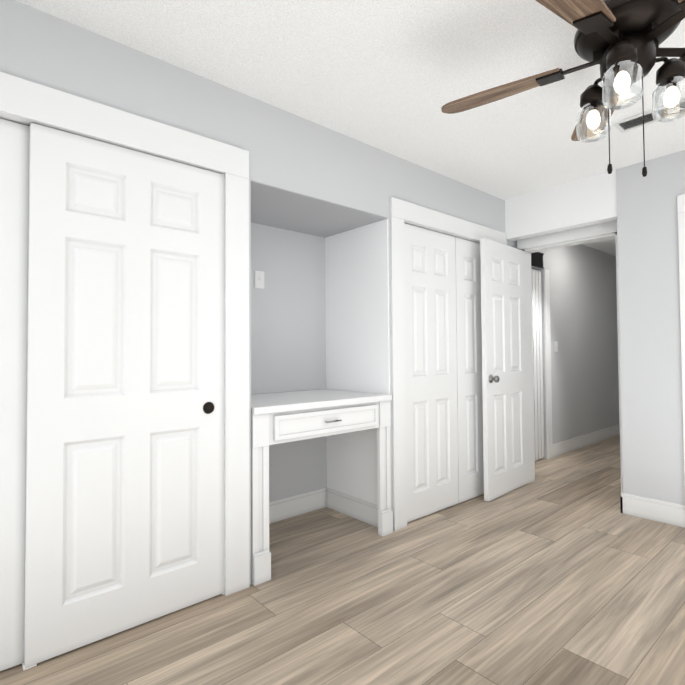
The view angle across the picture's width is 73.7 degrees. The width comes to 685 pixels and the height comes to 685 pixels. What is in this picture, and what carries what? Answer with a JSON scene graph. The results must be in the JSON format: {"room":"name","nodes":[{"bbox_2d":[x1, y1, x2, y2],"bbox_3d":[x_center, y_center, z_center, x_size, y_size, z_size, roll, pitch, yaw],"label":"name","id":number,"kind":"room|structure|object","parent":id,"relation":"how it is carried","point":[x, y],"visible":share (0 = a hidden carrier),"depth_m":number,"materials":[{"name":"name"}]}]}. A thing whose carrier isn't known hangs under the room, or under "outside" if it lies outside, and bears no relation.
{"room":"bedroom","nodes":[
{"label":"bedroom","id":0,"kind":"room"},
{"bbox_2d":[225,86,250,583],"bbox_3d":[-0.761,-0.015,2.543,0.140,2.460,0.750,1,-2,-41],"label":"wall pier","id":1,"kind":"object","parent":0,"point":[237,118],"visible":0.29,"depth_m":2.29,"materials":[{"name":"grey paint"}]},
{"bbox_2d":[0,0,499,230],"bbox_3d":[-0.230,-1.040,2.605,4.100,0.415,0.100,1,-2,-41],"label":"wall","id":2,"kind":"structure","parent":0,"point":[37,46],"depth_m":1.96,"materials":[{"name":"grey paint"}]},
{"bbox_2d":[0,118,28,670],"bbox_3d":[-1.476,0.180,1.492,0.775,2.012,0.035,1,-2,-41],"label":"sliding door","id":3,"kind":"structure","parent":2,"relation":"in","point":[14,179],"depth_m":1.69,"materials":[{"name":"white wood"}]},
{"bbox_2d":[24,123,221,667],"bbox_3d":[-0.880,0.188,1.957,0.775,2.012,0.039,1,-2,-41],"label":"sliding door","id":4,"kind":"structure","parent":2,"relation":"in","point":[123,524],"depth_m":1.90,"materials":[{"name":"white wood"}]},
{"bbox_2d":[0,72,249,595],"bbox_3d":[-1.172,0.116,1.734,1.780,2.165,0.115,1,-2,-41],"label":"door frame","id":5,"kind":"structure","parent":2,"relation":"attached to","point":[24,102],"depth_m":2.20,"materials":[{"name":"white wood"}]},
{"bbox_2d":[390,197,506,530],"bbox_3d":[0.838,0.145,3.481,1.448,2.165,0.115,1,-2,-41],"label":"door frame","id":6,"kind":"structure","parent":2,"relation":"attached to","point":[401,212],"depth_m":3.01,"materials":[{"name":"white wood"}]},
{"bbox_2d":[251,223,326,501],"bbox_3d":[-0.536,0.214,3.162,1.016,2.030,0.100,1,-2,-41],"label":"wall","id":7,"kind":"structure","parent":0,"point":[288,331],"depth_m":3.24,"materials":[{"name":"grey paint"}]},
{"bbox_2d":[255,271,263,288],"bbox_3d":[-0.557,-0.417,3.085,0.072,0.116,0.016,1,-2,-41],"label":"light switch","id":8,"kind":"object","parent":7,"relation":"attached to","point":[259,279],"visible":1,"depth_m":3.08,"materials":[{"name":"white plastic"}]},
{"bbox_2d":[269,487,326,523],"bbox_3d":[-0.493,1.158,3.096,1.016,0.140,0.014,1,-2,-41],"label":"baseboard","id":9,"kind":"structure","parent":7,"relation":"attached to","point":[299,504],"depth_m":3.23,"materials":[{"name":"white wood"}]},
{"bbox_2d":[325,488,377,526],"bbox_3d":[0.091,1.156,3.178,0.016,0.140,0.605,1,-2,-41],"label":"baseboard","id":10,"kind":"structure","parent":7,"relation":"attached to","point":[367,511],"depth_m":3.19,"materials":[{"name":"white wood"}]},
{"bbox_2d":[325,219,389,504],"bbox_3d":[0.090,0.215,3.209,0.008,2.023,0.648,1,-2,-41],"label":"wall","id":11,"kind":"structure","parent":7,"relation":"attached to","point":[357,301],"depth_m":3.19,"materials":[{"name":"white paint"}]},
{"bbox_2d":[250,97,387,216],"bbox_3d":[-0.332,-1.023,2.947,1.016,0.430,0.750,1,-2,-41],"label":"wall","id":12,"kind":"structure","parent":0,"point":[294,153],"depth_m":2.60,"materials":[{"name":"grey paint"}]},
{"bbox_2d":[251,180,387,237],"bbox_3d":[-0.297,-0.806,2.904,1.014,0.006,0.648,1,-2,-41],"label":"soffit","id":13,"kind":"structure","parent":12,"relation":"attached to","point":[276,207],"depth_m":2.88,"materials":[{"name":"grey paint"}]},
{"bbox_2d":[0,435,684,684],"bbox_3d":[1.858,1.225,2.452,8.200,0.060,4.465,1,-2,-41],"label":"floor","id":14,"kind":"structure","parent":0,"point":[562,569],"depth_m":2.05,"materials":[{"name":"brown wood"}]},
{"bbox_2d":[22,663,36,669],"bbox_3d":[-1.171,1.183,1.707,0.040,0.030,0.081,1,-2,-41],"label":"guide","id":15,"kind":"object","parent":14,"relation":"on","point":[26,668],"visible":0.14,"depth_m":1.68,"materials":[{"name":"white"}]},
{"bbox_2d":[251,389,392,585],"bbox_3d":[-0.272,0.782,2.842,1.002,0.876,0.698,1,-2,-41],"label":"desk","id":16,"kind":"object","parent":14,"relation":"on","point":[280,417],"visible":0.98,"depth_m":2.54,"materials":[{"name":"white wood"}]},
{"bbox_2d":[16,0,684,255],"bbox_3d":[1.840,-1.294,2.515,8.200,0.060,4.465,1,-2,-41],"label":"ceiling","id":17,"kind":"structure","parent":0,"point":[392,77],"depth_m":2.13,"materials":[{"name":"white paint"}]},
{"bbox_2d":[441,0,684,176],"bbox_3d":[0.929,-0.920,1.539,1.239,0.721,1.270,1,-2,-41],"label":"fan","id":18,"kind":"object","parent":17,"relation":"hanging from","point":[619,41],"visible":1,"depth_m":1.50,"materials":[{"name":"black metal"}]},
{"bbox_2d":[612,98,684,132],"bbox_3d":[1.744,-1.257,2.533,0.160,0.010,0.400,1,-2,-41],"label":"ceiling vent","id":19,"kind":"object","parent":17,"relation":"in","point":[629,123],"visible":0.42,"depth_m":2.58,"materials":[{"name":"white metal"}]},
{"bbox_2d":[388,153,401,510],"bbox_3d":[0.109,-0.002,3.299,0.134,2.460,0.750,1,-2,-41],"label":"wall pier","id":20,"kind":"object","parent":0,"point":[394,179],"visible":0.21,"depth_m":3.01,"materials":[{"name":"grey paint"}]},
{"bbox_2d":[404,223,458,521],"bbox_3d":[0.627,0.206,3.285,0.613,2.020,0.035,1,-2,-41],"label":"closet door","id":21,"kind":"structure","parent":20,"relation":"attached to","point":[431,379],"depth_m":3.26,"materials":[{"name":"white wood"}]},
{"bbox_2d":[500,199,516,248],"bbox_3d":[1.213,0.015,4.258,0.270,2.460,0.750,1,-2,-41],"label":"wall pier","id":22,"kind":"object","parent":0,"point":[502,223],"visible":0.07,"depth_m":3.95,"materials":[{"name":"grey paint"}]},
{"bbox_2d":[455,237,483,502],"bbox_3d":[1.092,0.213,3.690,0.613,2.020,0.035,1,-2,-41],"label":"closet door","id":23,"kind":"structure","parent":22,"relation":"attached to","point":[469,377],"depth_m":3.59,"materials":[{"name":"white wood"}]},
{"bbox_2d":[531,251,542,269],"bbox_3d":[1.804,-0.994,4.685,0.860,0.430,0.100,1,-2,-41],"label":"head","id":24,"kind":"structure","parent":0,"point":[536,268],"depth_m":4.86},
{"bbox_2d":[531,252,543,268],"bbox_3d":[1.961,-0.867,4.739,0.530,0.159,0.015,1,-2,-41],"label":"air vent","id":25,"kind":"object","parent":24,"relation":"attached to","point":[537,259],"visible":0.44,"depth_m":4.82,"materials":[{"name":"black"}]},
{"bbox_2d":[531,268,543,460],"bbox_3d":[1.822,0.235,4.644,0.840,2.010,0.037,1,-2,-41],"label":"hall door","id":26,"kind":"structure","parent":24,"relation":"attached to","point":[537,366],"depth_m":4.83,"materials":[{"name":"white wood"}]},
{"bbox_2d":[505,170,616,240],"bbox_3d":[1.735,-1.064,3.669,0.098,0.340,0.875,1,-2,-41],"label":"lintel","id":27,"kind":"object","parent":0,"point":[592,200],"visible":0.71,"depth_m":3.60,"materials":[{"name":"white paint"}]},
{"bbox_2d":[540,244,618,458],"bbox_3d":[2.955,0.037,5.653,2.170,2.460,0.100,1,-2,-41],"label":"wall","id":28,"kind":"structure","parent":0,"point":[584,358],"depth_m":5.53,"materials":[{"name":"grey paint"}]},
{"bbox_2d":[554,341,557,351],"bbox_3d":[2.371,0.057,5.067,0.072,0.116,0.016,1,-2,-41],"label":"light switch","id":29,"kind":"object","parent":28,"relation":"attached to","point":[555,346],"visible":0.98,"depth_m":5.06,"materials":[{"name":"white plastic"}]},
{"bbox_2d":[553,424,619,457],"bbox_3d":[3.038,1.196,5.614,2.070,0.140,0.014,1,-2,-41],"label":"baseboard","id":30,"kind":"structure","parent":28,"relation":"attached to","point":[572,444],"depth_m":5.49,"materials":[{"name":"white wood"}]},
{"bbox_2d":[616,150,684,504],"bbox_3d":[2.210,-0.020,3.165,0.200,2.460,0.460,1,-2,-41],"label":"wall","id":31,"kind":"structure","parent":0,"point":[644,375],"depth_m":3.13,"materials":[{"name":"grey paint"}]},
{"bbox_2d":[517,220,622,492],"bbox_3d":[1.891,0.158,3.760,0.138,2.140,0.855,1,-2,-41],"label":"door frame","id":32,"kind":"structure","parent":31,"relation":"attached to","point":[606,230],"depth_m":4.02,"materials":[{"name":"white wood"}]},
{"bbox_2d":[620,492,684,527],"bbox_3d":[2.102,1.140,3.107,0.014,0.140,0.379,1,-2,-41],"label":"baseboard","id":33,"kind":"structure","parent":31,"relation":"attached to","point":[643,507],"depth_m":3.09,"materials":[{"name":"white wood"}]},
{"bbox_2d":[677,194,684,476],"bbox_3d":[2.571,0.112,2.633,0.090,2.165,1.000,1,-2,-41],"label":"door frame","id":34,"kind":"structure","parent":31,"relation":"attached to","point":[680,198],"depth_m":2.98,"materials":[{"name":"white wood"}]},
{"bbox_3d":[1.514,0.011,4.209,0.120,2.460,0.390,1,-2,-41],"label":"wall","id":35,"kind":"structure","parent":0,"visible":0},
{"bbox_2d":[480,238,527,501],"bbox_3d":[1.366,0.212,3.736,0.700,2.020,0.103,1,-2,-44],"label":"bedroom door","id":36,"kind":"structure","parent":35,"relation":"in","point":[504,392],"depth_m":3.71,"materials":[{"name":"white wood"}]}
]}

